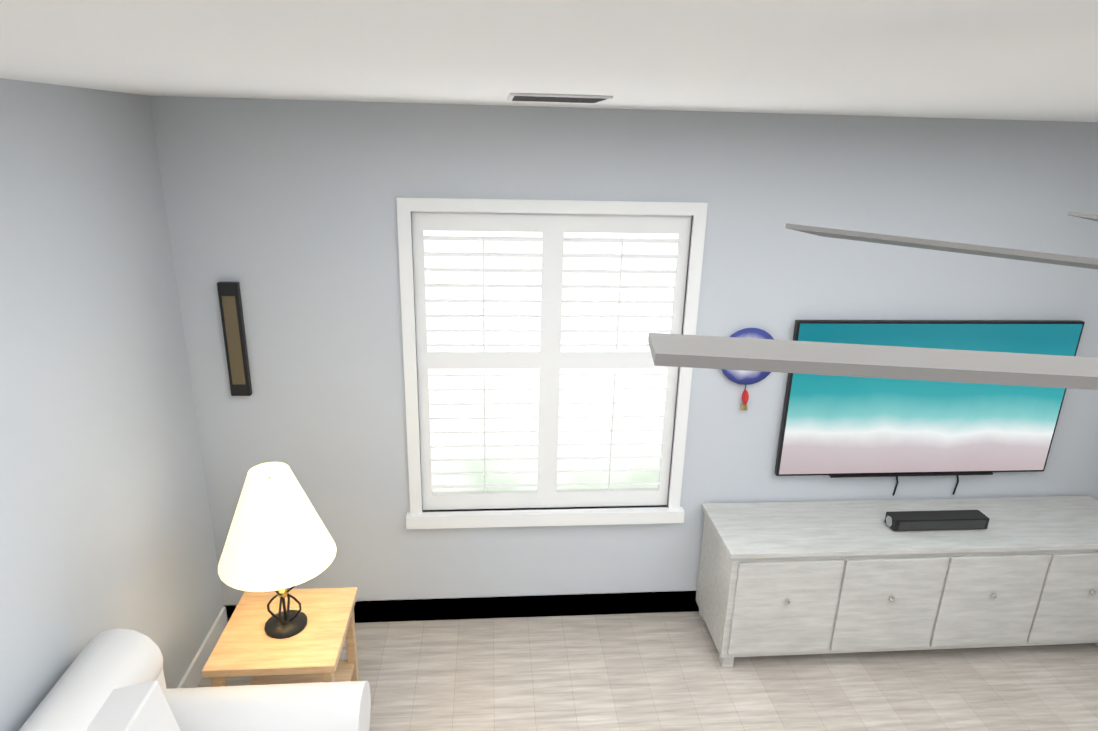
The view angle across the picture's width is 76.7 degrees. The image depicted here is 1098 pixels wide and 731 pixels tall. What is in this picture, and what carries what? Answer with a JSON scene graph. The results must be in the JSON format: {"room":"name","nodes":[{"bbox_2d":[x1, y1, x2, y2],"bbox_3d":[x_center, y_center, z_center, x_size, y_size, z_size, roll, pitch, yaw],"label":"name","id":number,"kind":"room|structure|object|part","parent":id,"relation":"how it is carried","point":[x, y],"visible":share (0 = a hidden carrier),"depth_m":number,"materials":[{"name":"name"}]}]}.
{"room":"living room","nodes":[
{"label":"living room","id":0,"kind":"room"},
{"bbox_2d":[0,78,223,730],"bbox_3d":[-1.708,0.392,2.563,0.120,2.680,1.630,0,18,-5],"label":"wall","id":1,"kind":"structure","parent":0,"point":[105,521],"depth_m":2.48,"materials":[{"name":"grey paint"}]},
{"bbox_2d":[177,605,228,687],"bbox_3d":[-1.669,1.606,2.958,0.015,0.130,1.610,0,18,-5],"label":"baseboard","id":2,"kind":"structure","parent":1,"relation":"attached to","point":[192,677],"depth_m":3.43,"materials":[{"name":"white wood"}]},
{"bbox_2d":[0,0,1097,121],"bbox_3d":[0.703,0.527,-1.742,10.700,0.230,10.490,0,18,-5],"label":"ceiling","id":3,"kind":"structure","parent":0,"point":[1035,60],"depth_m":1.09,"materials":[{"name":"white paint"}]},
{"bbox_2d":[507,93,612,102],"bbox_3d":[0.026,-0.882,2.294,0.320,0.008,0.320,0,18,-5],"label":"ceiling vent","id":4,"kind":"object","parent":3,"relation":"in","point":[554,98],"visible":1,"depth_m":2.19,"materials":[{"name":"white metal"}]},
{"bbox_2d":[648,211,1097,389],"bbox_3d":[0.984,-0.021,0.289,1.850,0.344,1.830,0,18,-5],"label":"ceiling fan","id":5,"kind":"object","parent":3,"relation":"hanging from","point":[862,360],"visible":1,"depth_m":0.36,"materials":[{"name":"grey wood"}]},
{"bbox_2d":[149,96,1097,604],"bbox_3d":[0.936,0.109,3.620,5.570,2.680,0.120,0,18,-5],"label":"wall","id":6,"kind":"structure","parent":0,"point":[283,212],"depth_m":3.33,"materials":[{"name":"grey paint"}]},
{"bbox_2d":[217,282,251,395],"bbox_3d":[-1.472,-0.119,3.252,0.090,0.550,0.037,0,18,-5],"label":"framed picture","id":7,"kind":"object","parent":6,"relation":"attached to","point":[231,309],"visible":1,"depth_m":3.23,"materials":[{"name":"black metal"}]},
{"bbox_2d":[229,591,698,622],"bbox_3d":[0.912,1.341,3.954,5.330,0.130,0.015,0,18,-5],"label":"baseboard","id":8,"kind":"structure","parent":6,"relation":"attached to","point":[508,607],"depth_m":3.86,"materials":[{"name":"black"}]},
{"bbox_2d":[396,197,707,528],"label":"window","id":9,"kind":"structure","parent":6,"relation":"in","point":[552,221],"depth_m":3.43,"materials":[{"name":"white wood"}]},
{"bbox_2d":[721,328,773,384],"bbox_3d":[1.002,-0.048,3.493,0.300,0.300,0.028,0,18,-5],"label":"plate","id":10,"kind":"object","parent":6,"relation":"attached to","point":[742,377],"visible":0.25,"depth_m":3.51,"materials":[{"name":"blue ceramic"}]},
{"bbox_2d":[740,385,748,409],"bbox_3d":[1.007,0.160,3.558,0.040,0.135,0.057,0,18,-5],"label":"charm","id":11,"kind":"object","parent":10,"relation":"hanging from","point":[745,396],"visible":0.92,"depth_m":3.55,"materials":[{"name":"red fabric"}]},
{"bbox_2d":[774,320,1084,477],"bbox_3d":[1.974,0.182,3.638,1.520,0.862,0.053,0,18,-5],"label":"wall-mounted tv","id":12,"kind":"object","parent":6,"relation":"attached to","point":[785,412],"depth_m":3.63,"materials":[{"name":"black metal"}]},
{"bbox_2d":[892,477,898,495],"bbox_3d":[1.901,0.645,3.805,0.029,0.152,0.011,2,18,1],"label":"cord","id":13,"kind":"object","parent":12,"relation":"hanging from","point":[897,482],"depth_m":3.81,"materials":[{"name":"black plastic"}]},
{"bbox_3d":[1.976,0.183,3.616,1.496,0.826,0.002,0,18,-5],"label":"wall-mounted tv screen","id":14,"kind":"part","parent":12,"relation":"part of","materials":[{"name":"teal glass"}]},
{"bbox_2d":[952,475,958,494],"bbox_3d":[2.250,0.644,3.835,0.029,0.152,0.011,2,18,1],"label":"cord","id":15,"kind":"object","parent":12,"relation":"hanging from","point":[957,482],"depth_m":3.84,"materials":[{"name":"black plastic"}]},
{"bbox_2d":[197,611,1097,730],"bbox_3d":[0.441,2.257,1.425,10.700,0.050,5.540,0,18,-5],"label":"floor","id":16,"kind":"structure","parent":0,"point":[666,671],"depth_m":3.45,"materials":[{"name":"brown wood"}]},
{"bbox_2d":[19,628,370,730],"bbox_3d":[-1.040,1.671,1.528,0.970,0.930,2.210,0,18,-5],"label":"sofa","id":17,"kind":"object","parent":16,"relation":"on","point":[112,680],"visible":1,"depth_m":2.31,"materials":[{"name":"white fabric"}]},
{"bbox_2d":[202,587,358,686],"bbox_3d":[-1.110,1.367,3.006,0.500,0.580,0.500,0,18,-5],"label":"end table","id":18,"kind":"object","parent":16,"relation":"on","point":[246,645],"visible":0.73,"depth_m":2.87,"materials":[{"name":"brown wood"}]},
{"bbox_2d":[218,462,335,638],"bbox_3d":[-1.095,0.749,2.802,0.450,0.719,0.450,0,18,-5],"label":"lamp","id":19,"kind":"object","parent":18,"relation":"on","point":[279,540],"visible":1,"depth_m":2.64,"materials":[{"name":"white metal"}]},
{"bbox_2d":[696,496,1097,667],"bbox_3d":[1.951,1.149,3.704,2.240,0.700,0.497,0,18,-5],"label":"media console","id":20,"kind":"object","parent":16,"relation":"on","point":[801,578],"visible":1,"depth_m":3.48,"materials":[{"name":"grey wood"}]},
{"bbox_2d":[884,510,989,530],"bbox_3d":[1.983,0.795,3.549,0.510,0.067,0.094,0,18,-5],"label":"soundbar","id":21,"kind":"object","parent":20,"relation":"on","point":[932,520],"visible":1,"depth_m":3.52,"materials":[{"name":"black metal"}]}
]}

